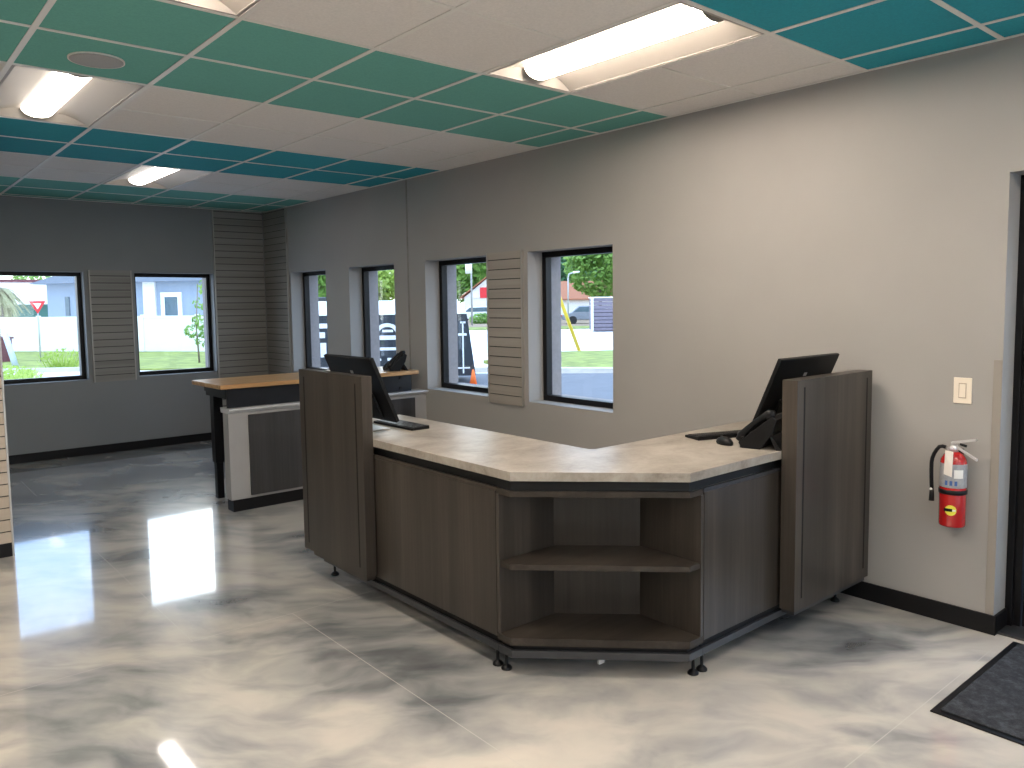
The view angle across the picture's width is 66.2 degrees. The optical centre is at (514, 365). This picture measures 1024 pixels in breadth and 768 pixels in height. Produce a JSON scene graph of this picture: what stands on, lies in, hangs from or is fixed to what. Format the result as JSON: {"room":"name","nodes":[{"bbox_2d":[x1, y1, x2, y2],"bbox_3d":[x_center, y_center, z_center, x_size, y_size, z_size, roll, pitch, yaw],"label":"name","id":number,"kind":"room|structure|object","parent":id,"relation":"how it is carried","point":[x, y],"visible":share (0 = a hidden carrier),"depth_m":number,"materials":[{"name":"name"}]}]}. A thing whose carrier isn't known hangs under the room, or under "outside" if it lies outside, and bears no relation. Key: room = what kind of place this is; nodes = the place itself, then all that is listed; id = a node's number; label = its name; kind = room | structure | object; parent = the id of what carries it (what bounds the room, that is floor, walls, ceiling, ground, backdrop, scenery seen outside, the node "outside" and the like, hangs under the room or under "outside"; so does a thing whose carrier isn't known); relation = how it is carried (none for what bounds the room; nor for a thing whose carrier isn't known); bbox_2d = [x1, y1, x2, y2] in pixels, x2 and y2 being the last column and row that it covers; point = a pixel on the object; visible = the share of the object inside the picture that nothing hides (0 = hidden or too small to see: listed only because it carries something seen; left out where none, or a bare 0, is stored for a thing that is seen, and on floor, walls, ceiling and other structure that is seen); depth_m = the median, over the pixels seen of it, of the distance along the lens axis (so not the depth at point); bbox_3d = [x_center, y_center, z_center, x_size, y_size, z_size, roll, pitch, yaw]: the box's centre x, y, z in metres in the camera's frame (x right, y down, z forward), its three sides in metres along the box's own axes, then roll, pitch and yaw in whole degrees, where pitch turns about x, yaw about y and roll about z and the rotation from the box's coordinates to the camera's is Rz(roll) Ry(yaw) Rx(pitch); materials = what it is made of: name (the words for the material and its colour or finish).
{"room":"retail store","nodes":[
{"label":"retail store","id":0,"kind":"room"},
{"bbox_2d":[0,195,268,455],"bbox_3d":[-6.388,-0.383,7.054,8.520,2.950,0.320,-5,6,-40],"label":"wall","id":1,"kind":"structure","parent":0,"point":[37,234],"depth_m":8.50,"materials":[{"name":"paint"}]},
{"bbox_2d":[0,271,85,383],"bbox_3d":[-5.058,-0.411,8.299,0.865,1.150,0.240,-5,6,-40],"label":"window","id":2,"kind":"structure","parent":1,"relation":"in","point":[77,275],"depth_m":8.44,"materials":[{"name":"black metal"}]},
{"bbox_2d":[9,432,211,464],"bbox_3d":[-6.144,1.041,7.142,8.187,0.092,0.012,-5,6,-40],"label":"baseboard","id":3,"kind":"structure","parent":1,"relation":"attached to","point":[91,450],"depth_m":8.58,"materials":[{"name":"black rubber"}]},
{"bbox_2d":[88,270,136,381],"bbox_3d":[-4.369,-0.437,8.555,0.427,1.205,0.024,-5,6,-40],"label":"panel","id":4,"kind":"object","parent":1,"relation":"attached to","point":[110,291],"visible":1,"depth_m":8.55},
{"bbox_2d":[134,273,213,375],"bbox_3d":[-4.018,-0.496,9.186,0.865,1.150,0.240,-5,6,-40],"label":"window","id":5,"kind":"structure","parent":1,"relation":"in","point":[205,277],"depth_m":9.33,"materials":[{"name":"black metal"}]},
{"bbox_2d":[211,210,267,406],"bbox_3d":[-3.287,-0.541,9.477,0.604,2.612,0.024,-5,6,-40],"label":"panel","id":6,"kind":"object","parent":1,"relation":"attached to","point":[238,255],"visible":0.69,"depth_m":9.44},
{"bbox_2d":[0,440,1023,767],"bbox_3d":[-1.992,1.494,2.325,8.840,0.150,13.400,-5,6,-40],"label":"floor","id":7,"kind":"structure","parent":0,"point":[147,621],"depth_m":3.37,"materials":[{"name":"grey concrete"}]},
{"bbox_2d":[0,332,14,557],"bbox_3d":[-3.720,-0.097,4.583,1.217,2.705,0.124,-5,6,-40],"label":"wall","id":8,"kind":"structure","parent":7,"relation":"on","point":[7,549],"depth_m":4.99,"materials":[{"name":"beige"}]},
{"bbox_2d":[192,367,418,498],"bbox_3d":[-1.724,0.567,6.744,1.795,0.985,0.655,-5,6,-40],"label":"table","id":9,"kind":"object","parent":7,"relation":"on","point":[244,391],"visible":0.71,"depth_m":6.35,"materials":[{"name":"brown wood"}]},
{"bbox_2d":[382,350,407,370],"bbox_3d":[-1.073,-0.050,7.036,0.205,0.179,0.175,-3,5,-30],"label":"desk phone","id":10,"kind":"object","parent":9,"relation":"on","point":[396,363],"visible":1,"depth_m":6.97,"materials":[{"name":"black plastic"}]},
{"bbox_2d":[220,389,428,511],"bbox_3d":[-1.517,0.667,6.619,1.815,0.800,0.185,-5,6,-40],"label":"base cabinet","id":11,"kind":"object","parent":7,"relation":"on","point":[263,452],"depth_m":6.17,"materials":[{"name":"grey paint"}]},
{"bbox_2d":[324,447,502,666],"bbox_3d":[-0.402,0.827,4.156,0.570,0.846,1.665,-5,6,-40],"label":"base cabinet","id":12,"kind":"object","parent":7,"relation":"on","point":[435,523],"visible":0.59,"depth_m":3.66,"materials":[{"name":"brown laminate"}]},
{"bbox_2d":[299,369,376,580],"bbox_3d":[-0.976,0.565,4.301,0.058,1.064,0.714,-5,6,-40],"label":"panel","id":13,"kind":"object","parent":12,"relation":"attached to","point":[336,420],"visible":1,"depth_m":4.21,"materials":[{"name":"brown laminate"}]},
{"bbox_2d":[372,414,781,481],"bbox_3d":[0.295,0.361,4.306,1.900,0.038,2.295,-5,6,-40],"label":"countertop","id":14,"kind":"structure","parent":12,"relation":"on","point":[675,457],"depth_m":3.56,"materials":[{"name":"stone"}]},
{"bbox_2d":[324,354,398,430],"bbox_3d":[-0.847,0.144,4.383,0.192,0.413,0.525,-5,6,-40],"label":"computer monitor","id":15,"kind":"object","parent":14,"relation":"on","point":[383,408],"visible":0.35,"depth_m":4.26,"materials":[{"name":"black plastic"}]},
{"bbox_2d":[374,420,428,430],"bbox_3d":[-0.647,0.330,4.482,0.115,0.021,0.410,-5,6,-40],"label":"keyboard","id":16,"kind":"object","parent":14,"relation":"on","point":[407,425],"visible":0.77,"depth_m":4.41,"materials":[{"name":"black plastic"}]},
{"bbox_2d":[685,430,749,440],"bbox_3d":[1.074,0.346,4.000,0.400,0.021,0.120,-2,5,-20],"label":"keyboard","id":17,"kind":"object","parent":14,"relation":"on","point":[730,434],"visible":0.64,"depth_m":3.94,"materials":[{"name":"black plastic"}]},
{"bbox_2d":[716,435,732,445],"bbox_3d":[1.010,0.356,3.775,0.062,0.038,0.108,-2,5,-20],"label":"computer mouse","id":18,"kind":"object","parent":14,"relation":"on","point":[721,440],"visible":1,"depth_m":3.75,"materials":[{"name":"black plastic"}]},
{"bbox_2d":[736,410,781,450],"bbox_3d":[1.171,0.286,3.698,0.212,0.185,0.180,3,6,35],"label":"desk phone","id":19,"kind":"object","parent":14,"relation":"on","point":[769,432],"visible":0.94,"depth_m":3.62,"materials":[{"name":"black plastic"}]},
{"bbox_2d":[750,353,839,432],"bbox_3d":[1.406,0.149,3.963,0.555,0.412,0.198,-5,6,-40],"label":"computer monitor","id":20,"kind":"object","parent":14,"relation":"on","point":[811,365],"visible":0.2,"depth_m":3.83,"materials":[{"name":"black plastic"}]},
{"bbox_2d":[496,478,703,675],"bbox_3d":[0.355,0.884,3.316,0.624,0.846,0.631,-5,6,-40],"label":"corner shelf unit","id":21,"kind":"object","parent":7,"relation":"on","point":[599,571],"visible":0.93,"depth_m":3.37,"materials":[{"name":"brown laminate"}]},
{"bbox_2d":[696,459,839,671],"bbox_3d":[1.082,0.828,3.902,1.265,0.846,0.580,-5,6,-40],"label":"base cabinet","id":22,"kind":"object","parent":7,"relation":"on","point":[742,515],"visible":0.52,"depth_m":3.44,"materials":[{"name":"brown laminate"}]},
{"bbox_2d":[779,370,871,614],"bbox_3d":[1.518,0.582,3.804,0.716,1.084,0.074,-5,6,-40],"label":"panel","id":23,"kind":"object","parent":22,"relation":"attached to","point":[826,418],"visible":1,"depth_m":3.71,"materials":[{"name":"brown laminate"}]},
{"bbox_2d":[930,641,1023,745],"bbox_3d":[2.490,1.329,2.639,0.913,0.012,1.722,-5,6,-40],"label":"entrance mat","id":24,"kind":"object","parent":7,"relation":"on","point":[991,701],"visible":1,"depth_m":3.06,"materials":[{"name":"black carpet"}]},
{"bbox_2d":[0,0,1023,211],"bbox_3d":[-2.029,-1.295,2.102,8.198,0.016,12.758,-5,6,-40],"label":"ceiling","id":25,"kind":"structure","parent":0,"point":[459,39],"depth_m":3.95,"materials":[{"name":"white tile"}]},
{"bbox_2d":[0,65,143,126],"bbox_3d":[-2.507,-1.506,4.299,0.584,0.102,1.193,-5,6,-40],"label":"ceiling light","id":26,"kind":"object","parent":25,"relation":"attached to","point":[28,93],"visible":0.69,"depth_m":4.32,"materials":[{"name":"white plastic"}]},
{"bbox_2d":[21,72,90,117],"bbox_3d":[-2.506,-1.484,4.301,0.168,0.046,1.069,-5,6,-40],"label":"diffuser","id":27,"kind":"object","parent":26,"relation":"attached to","point":[55,91],"depth_m":4.26,"materials":[{"name":"white plastic"}]},
{"bbox_2d":[67,51,124,68],"bbox_3d":[-1.920,-1.404,3.613,0.236,0.010,0.236,-5,6,-40],"label":"ceiling speaker","id":28,"kind":"object","parent":25,"relation":"attached to","point":[84,58],"visible":1,"depth_m":3.59,"materials":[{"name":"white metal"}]},
{"bbox_2d":[103,166,211,188],"bbox_3d":[-3.167,-1.709,6.936,0.584,0.102,1.193,-5,6,-40],"label":"ceiling light","id":29,"kind":"object","parent":25,"relation":"attached to","point":[140,176],"visible":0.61,"depth_m":7.06,"materials":[{"name":"white plastic"}]},
{"bbox_2d":[128,167,179,184],"bbox_3d":[-3.166,-1.687,6.938,0.168,0.046,1.069,-5,6,-40],"label":"diffuser","id":30,"kind":"object","parent":29,"relation":"attached to","point":[148,175],"depth_m":6.93,"materials":[{"name":"white plastic"}]},
{"bbox_2d":[168,0,259,16],"bbox_3d":[-0.921,-1.378,2.451,0.584,0.102,1.193,-5,6,-40],"label":"ceiling light","id":31,"kind":"object","parent":25,"relation":"attached to","point":[231,7],"visible":1,"depth_m":3.00,"materials":[{"name":"white plastic"}]},
{"bbox_2d":[0,0,1023,211],"bbox_3d":[-2.029,-1.284,2.103,8.200,0.004,12.760,-5,6,-40],"label":"grid","id":32,"kind":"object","parent":25,"relation":"attached to","point":[49,4],"depth_m":3.98,"materials":[{"name":"metal"}]},
{"bbox_2d":[487,2,763,91],"bbox_3d":[0.468,-1.492,3.635,0.584,0.102,1.193,-5,6,-40],"label":"ceiling light","id":33,"kind":"object","parent":25,"relation":"attached to","point":[680,30],"visible":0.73,"depth_m":3.63,"materials":[{"name":"white plastic"}]},
{"bbox_2d":[525,8,716,79],"bbox_3d":[0.469,-1.470,3.637,0.168,0.046,1.069,-5,6,-40],"label":"diffuser","id":34,"kind":"object","parent":33,"relation":"attached to","point":[691,19],"depth_m":3.54,"materials":[{"name":"white plastic"}]},
{"bbox_2d":[561,257,595,280],"bbox_3d":[7.887,-16.083,125.056,11.783,15.322,11.810,-5,6,-40],"label":"tree","id":35,"kind":"object","parent":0,"point":[563,275],"visible":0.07,"depth_m":119.95,"materials":[{"name":"green plant"}]},
{"bbox_2d":[286,35,1023,615],"bbox_3d":[1.223,-0.314,4.960,0.320,2.950,13.400,-5,6,-40],"label":"wall","id":36,"kind":"structure","parent":0,"point":[871,218],"depth_m":4.38,"materials":[{"name":"paint"}]},
{"bbox_2d":[262,208,291,374],"bbox_3d":[-2.834,-0.543,9.430,0.024,2.612,0.636,-5,6,-40],"label":"panel","id":37,"kind":"object","parent":36,"relation":"attached to","point":[275,237],"visible":0.71,"depth_m":9.38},
{"bbox_2d":[303,271,328,370],"bbox_3d":[-2.114,-0.506,9.001,0.210,1.150,0.865,-5,6,-40],"label":"window","id":38,"kind":"structure","parent":36,"relation":"in","point":[310,279],"depth_m":9.29,"materials":[{"name":"black metal"}]},
{"bbox_2d":[362,265,393,366],"bbox_3d":[-1.218,-0.434,7.957,0.210,1.150,0.870,-5,6,-40],"label":"window","id":39,"kind":"structure","parent":36,"relation":"in","point":[369,274],"depth_m":8.24,"materials":[{"name":"black metal"}]},
{"bbox_2d":[405,180,411,388],"bbox_3d":[-0.972,-0.397,7.274,0.006,2.616,0.020,-5,6,-40],"label":"cable raceway","id":40,"kind":"object","parent":36,"relation":"attached to","point":[405,180],"visible":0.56,"depth_m":7.24,"materials":[{"name":"grey plastic"}]},
{"bbox_2d":[439,257,487,392],"bbox_3d":[-0.312,-0.362,6.902,0.210,1.150,0.875,-5,6,-40],"label":"window","id":41,"kind":"structure","parent":36,"relation":"in","point":[447,268],"depth_m":7.17,"materials":[{"name":"black metal"}]},
{"bbox_2d":[486,250,524,406],"bbox_3d":[-0.071,-0.296,6.213,0.024,1.203,0.430,-5,6,-40],"label":"panel","id":42,"kind":"object","parent":36,"relation":"attached to","point":[504,270],"visible":1,"depth_m":6.20,"materials":[{"name":"beige wood"}]},
{"bbox_2d":[1,33,1023,212],"bbox_3d":[-2.029,-1.292,2.102,8.200,0.021,12.760,-5,6,-40],"label":"trim","id":43,"kind":"structure","parent":36,"relation":"attached to","point":[1021,34],"depth_m":4.78,"materials":[{"name":"metal"}]},
{"bbox_2d":[542,246,612,408],"bbox_3d":[0.584,-0.290,5.858,0.210,1.150,0.870,-5,6,-40],"label":"window","id":44,"kind":"structure","parent":36,"relation":"in","point":[551,261],"depth_m":6.12,"materials":[{"name":"black metal"}]},
{"bbox_2d":[482,482,1006,635],"bbox_3d":[-0.340,0.994,6.777,0.162,0.092,8.108,-5,6,-40],"label":"baseboard","id":45,"kind":"structure","parent":36,"relation":"attached to","point":[952,614],"depth_m":3.87,"materials":[{"name":"black rubber"}]},
{"bbox_2d":[929,439,977,527],"bbox_3d":[2.057,0.542,3.692,0.162,0.423,0.143,-1,5,1],"label":"fire extinguisher","id":46,"kind":"object","parent":36,"relation":"attached to","point":[953,470],"visible":1,"depth_m":3.66,"materials":[{"name":"red metal"}]},
{"bbox_2d":[953,377,971,403],"bbox_3d":[2.112,0.116,3.703,0.012,0.122,0.079,-5,6,-40],"label":"light switch","id":47,"kind":"object","parent":36,"relation":"attached to","point":[962,393],"visible":1,"depth_m":3.70,"materials":[{"name":"beige plastic"}]},
{"bbox_2d":[985,360,1002,614],"bbox_3d":[2.215,0.568,3.631,0.003,1.194,0.036,-5,6,-40],"label":"guard","id":48,"kind":"object","parent":36,"relation":"attached to","point":[998,364],"visible":1,"depth_m":3.63,"materials":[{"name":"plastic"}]},
{"bbox_2d":[997,625,1023,640],"bbox_3d":[2.688,1.267,3.393,0.280,0.010,1.013,-5,6,-40],"label":"threshold","id":49,"kind":"object","parent":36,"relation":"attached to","point":[1015,632],"depth_m":3.67,"materials":[{"name":"metal"}]},
{"bbox_2d":[1005,175,1023,626],"bbox_3d":[2.678,0.212,3.311,0.121,2.127,1.013,-5,6,-40],"label":"door","id":50,"kind":"structure","parent":36,"relation":"in","point":[1014,590],"depth_m":3.69,"materials":[{"name":"black metal"}]},
{"label":"outside","id":51,"kind":"structure","parent":0,"visible":0},
{"bbox_2d":[7,329,612,376],"bbox_3d":[6.028,-4.294,77.454,190.000,0.470,230.000,-5,6,-40],"label":"ground","id":52,"kind":"structure","parent":51,"point":[588,340],"depth_m":33.85,"materials":[{"name":"concrete"}]},
{"bbox_2d":[0,287,30,316],"bbox_3d":[-23.585,-2.244,36.002,2.552,2.794,2.435,-5,6,-40],"label":"palm tree","id":53,"kind":"object","parent":52,"relation":"on","point":[8,303],"visible":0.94,"depth_m":35.80,"materials":[{"name":"green plant"}]},
{"bbox_2d":[3,364,41,378],"bbox_3d":[-12.391,0.138,19.381,1.166,0.398,1.317,2,5,30],"label":"clump","id":54,"kind":"object","parent":52,"relation":"on","point":[5,366],"visible":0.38,"depth_m":19.43,"materials":[{"name":"green plant"}]},
{"bbox_2d":[0,279,47,316],"bbox_3d":[-36.005,-3.791,51.906,10.800,3.650,7.300,-5,6,-40],"label":"building","id":55,"kind":"structure","parent":52,"relation":"on","point":[33,292],"depth_m":51.14,"materials":[{"name":"white paint"}]},
{"bbox_2d":[3,368,46,379],"bbox_3d":[-11.111,0.261,17.662,1.189,0.417,1.316,-5,6,-40],"label":"clump","id":56,"kind":"object","parent":52,"relation":"on","point":[26,374],"visible":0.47,"depth_m":17.63,"materials":[{"name":"green plant"}]},
{"bbox_2d":[11,276,50,279],"bbox_3d":[-45.562,-6.617,75.255,5.567,5.821,5.425,-5,6,-40],"label":"tree","id":57,"kind":"object","parent":52,"relation":"on","point":[14,277],"visible":0.06,"depth_m":73.63,"materials":[{"name":"green plant"}]},
{"bbox_2d":[3,367,79,372],"bbox_3d":[-20.373,0.470,18.727,17.734,0.110,1.159,-3,5,-25],"label":"curb","id":58,"kind":"object","parent":52,"relation":"on","point":[55,369],"depth_m":21.90,"materials":[{"name":"concrete"}]},
{"bbox_2d":[30,276,202,316],"bbox_3d":[-18.637,-4.154,44.210,12.695,5.150,8.197,0,5,12],"label":"house","id":59,"kind":"structure","parent":52,"relation":"on","point":[155,296],"depth_m":40.58,"materials":[{"name":"blue"}]},
{"bbox_2d":[318,275,325,296],"bbox_3d":[-10.358,-4.052,41.996,4.138,5.108,4.034,-5,6,-40],"label":"tree","id":60,"kind":"object","parent":52,"relation":"on","point":[321,278],"visible":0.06,"depth_m":40.93,"materials":[{"name":"green plant"}]},
{"bbox_2d":[318,297,325,300],"bbox_3d":[-6.555,-1.352,27.059,2.560,1.990,4.020,-1,5,0],"label":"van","id":61,"kind":"object","parent":52,"relation":"on","point":[319,298],"visible":0.02,"depth_m":25.00,"materials":[{"name":"metal"}]},
{"bbox_2d":[456,263,485,302],"bbox_3d":[-5.941,-15.761,119.908,18.606,15.865,18.798,-5,6,-40],"label":"tree","id":62,"kind":"object","parent":52,"relation":"on","point":[478,269],"visible":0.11,"depth_m":113.57,"materials":[{"name":"green plant"}]},
{"bbox_2d":[475,367,612,372],"bbox_3d":[6.422,0.063,19.301,15.096,0.130,0.928,0,5,4],"label":"curb","id":63,"kind":"object","parent":52,"relation":"on","point":[477,369],"depth_m":19.38,"materials":[{"name":"concrete"}]},
{"bbox_2d":[561,298,580,350],"bbox_3d":[0.981,-3.548,25.490,0.127,6.489,4.026,3,6,39],"label":"guard","id":64,"kind":"object","parent":52,"relation":"on","point":[562,303],"visible":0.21,"depth_m":26.70,"materials":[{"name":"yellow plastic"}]},
{"bbox_2d":[561,281,612,313],"bbox_3d":[10.005,-8.589,99.527,9.800,4.400,9.000,-1,5,0],"label":"house","id":65,"kind":"structure","parent":52,"relation":"on","point":[576,298],"depth_m":95.63,"materials":[{"name":"paint"}]},
{"bbox_2d":[588,297,612,330],"bbox_3d":[6.742,-3.185,47.551,4.440,2.020,2.650,-1,5,0],"label":"enclosure","id":66,"kind":"object","parent":52,"relation":"on","point":[601,315],"visible":0.41,"depth_m":46.29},
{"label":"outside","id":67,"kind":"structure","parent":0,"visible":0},
{"bbox_2d":[458,373,612,399],"bbox_3d":[11.105,0.515,13.524,25.680,0.030,34.000,-5,6,-40],"label":"road","id":68,"kind":"structure","parent":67,"point":[595,385],"depth_m":16.85,"materials":[{"name":"grey asphalt"}]},
{"bbox_2d":[318,300,475,375],"bbox_3d":[-3.074,-0.531,17.373,4.307,1.810,1.911,-1,5,-6],"label":"trailer","id":69,"kind":"object","parent":68,"relation":"on","point":[387,330],"visible":0.3,"depth_m":16.48,"materials":[{"name":"metal"}]},
{"bbox_2d":[470,369,476,383],"bbox_3d":[-0.851,0.253,16.310,0.240,0.360,0.240,-5,6,-40],"label":"traffic cone","id":70,"kind":"object","parent":68,"relation":"on","point":[473,377],"visible":0.52,"depth_m":16.27,"materials":[{"name":"orange plastic"}]},
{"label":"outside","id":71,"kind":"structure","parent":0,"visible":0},
{"bbox_2d":[483,350,612,366],"bbox_3d":[7.955,-0.279,23.504,17.657,0.100,8.611,-1,5,2],"label":"grass","id":72,"kind":"structure","parent":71,"point":[596,358],"depth_m":22.97,"materials":[{"name":"green plant"}]},
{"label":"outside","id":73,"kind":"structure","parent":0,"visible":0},
{"bbox_2d":[469,326,588,329],"bbox_3d":[1.232,-2.627,54.137,19.828,0.060,5.717,-1,5,-6],"label":"grass","id":74,"kind":"structure","parent":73,"point":[562,327],"depth_m":53.12,"materials":[{"name":"green plant"}]},
{"bbox_2d":[567,271,579,316],"bbox_3d":[4.170,-4.703,55.148,0.871,3.900,0.159,-1,5,-5],"label":"street lamp","id":75,"kind":"object","parent":74,"relation":"on","point":[573,272],"visible":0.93,"depth_m":55.05,"materials":[{"name":"grey metal"}]},
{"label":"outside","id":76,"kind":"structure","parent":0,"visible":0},
{"bbox_2d":[468,319,589,326],"bbox_3d":[-7.834,-4.754,82.087,55.000,0.070,64.900,-5,6,-40],"label":"road","id":77,"kind":"structure","parent":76,"point":[563,322],"depth_m":62.27,"materials":[{"name":"grey asphalt"}]},
{"bbox_2d":[324,270,394,300],"bbox_3d":[-21.991,-10.639,105.038,15.096,8.457,14.532,-5,6,-40],"label":"tree","id":78,"kind":"object","parent":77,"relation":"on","point":[386,290],"visible":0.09,"depth_m":102.45,"materials":[{"name":"green plant"}]},
{"bbox_2d":[465,264,472,325],"bbox_3d":[-3.406,-7.358,59.778,0.672,8.650,0.517,-5,6,-40],"label":"utility pole","id":79,"kind":"object","parent":77,"relation":"on","point":[468,267],"visible":0.51,"depth_m":60.06,"materials":[{"name":"white metal"}]},
{"bbox_2d":[460,277,486,309],"bbox_3d":[-2.618,-8.296,92.936,7.200,5.200,6.800,-1,5,0],"label":"house","id":80,"kind":"structure","parent":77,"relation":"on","point":[479,291],"depth_m":89.95,"materials":[{"name":"paint"}]},
{"bbox_2d":[465,306,486,318],"bbox_3d":[-3.197,-4.743,72.156,4.514,1.446,1.760,-1,5,0],"label":"car","id":81,"kind":"object","parent":77,"relation":"on","point":[483,309],"visible":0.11,"depth_m":71.28,"materials":[{"name":"white paint"}]},
{"bbox_2d":[469,313,486,323],"bbox_3d":[-2.741,-3.928,66.010,2.286,1.144,1.903,-5,6,-40],"label":"hedge","id":82,"kind":"object","parent":77,"relation":"on","point":[483,317],"visible":0.61,"depth_m":65.48,"materials":[{"name":"green plant"}]},
{"bbox_2d":[561,305,594,323],"bbox_3d":[5.941,-4.046,61.968,4.514,1.446,1.760,-1,5,0],"label":"car","id":83,"kind":"object","parent":77,"relation":"on","point":[580,312],"visible":0.38,"depth_m":61.12,"materials":[{"name":"silver metal"}]},
{"bbox_2d":[562,253,612,301],"bbox_3d":[7.882,-8.573,72.555,6.849,8.750,6.868,-5,6,-40],"label":"tree","id":84,"kind":"object","parent":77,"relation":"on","point":[582,263],"visible":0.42,"depth_m":71.07,"materials":[{"name":"green plant"}]},
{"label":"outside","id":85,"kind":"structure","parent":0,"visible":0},
{"bbox_2d":[2,351,205,369],"bbox_3d":[-21.490,-0.183,27.425,34.188,0.050,19.990,-2,5,-18],"label":"grass","id":86,"kind":"structure","parent":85,"point":[149,360],"depth_m":26.16,"materials":[{"name":"green plant"}]},
{"bbox_2d":[1,336,13,361],"bbox_3d":[-17.185,-0.535,25.858,1.150,0.830,0.900,-5,6,-40],"label":"utility box","id":87,"kind":"object","parent":86,"relation":"on","point":[5,357],"visible":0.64,"depth_m":25.76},
{"bbox_2d":[0,317,18,367],"bbox_3d":[-14.936,-2.532,22.241,1.527,5.374,0.169,-1,5,-1],"label":"guard","id":88,"kind":"object","parent":86,"relation":"on","point":[12,356],"visible":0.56,"depth_m":22.36,"materials":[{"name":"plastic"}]},
{"bbox_2d":[29,301,44,360],"bbox_3d":[-15.514,-1.122,25.652,0.480,1.990,0.068,-4,5,-31],"label":"yield sign","id":89,"kind":"object","parent":86,"relation":"on","point":[37,305],"visible":0.88,"depth_m":25.60,"materials":[{"name":"red metal"}]},
{"bbox_2d":[38,348,78,367],"bbox_3d":[-13.039,-0.214,22.599,1.234,0.636,1.354,-5,6,-40],"label":"clump","id":90,"kind":"object","parent":86,"relation":"on","point":[72,362],"visible":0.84,"depth_m":22.50,"materials":[{"name":"green plant"}]},
{"bbox_2d":[0,314,204,351],"bbox_3d":[-19.903,-1.301,31.914,17.853,1.460,0.120,0,5,12],"label":"privacy fence","id":91,"kind":"object","parent":86,"relation":"on","point":[155,333],"visible":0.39,"depth_m":31.37,"materials":[{"name":"white plastic"}]},
{"bbox_2d":[184,280,204,362],"bbox_3d":[-9.628,-1.374,24.084,1.002,2.592,0.657,-5,6,-40],"label":"sapling","id":92,"kind":"object","parent":86,"relation":"on","point":[200,328],"visible":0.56,"depth_m":24.02,"materials":[{"name":"green plant"}]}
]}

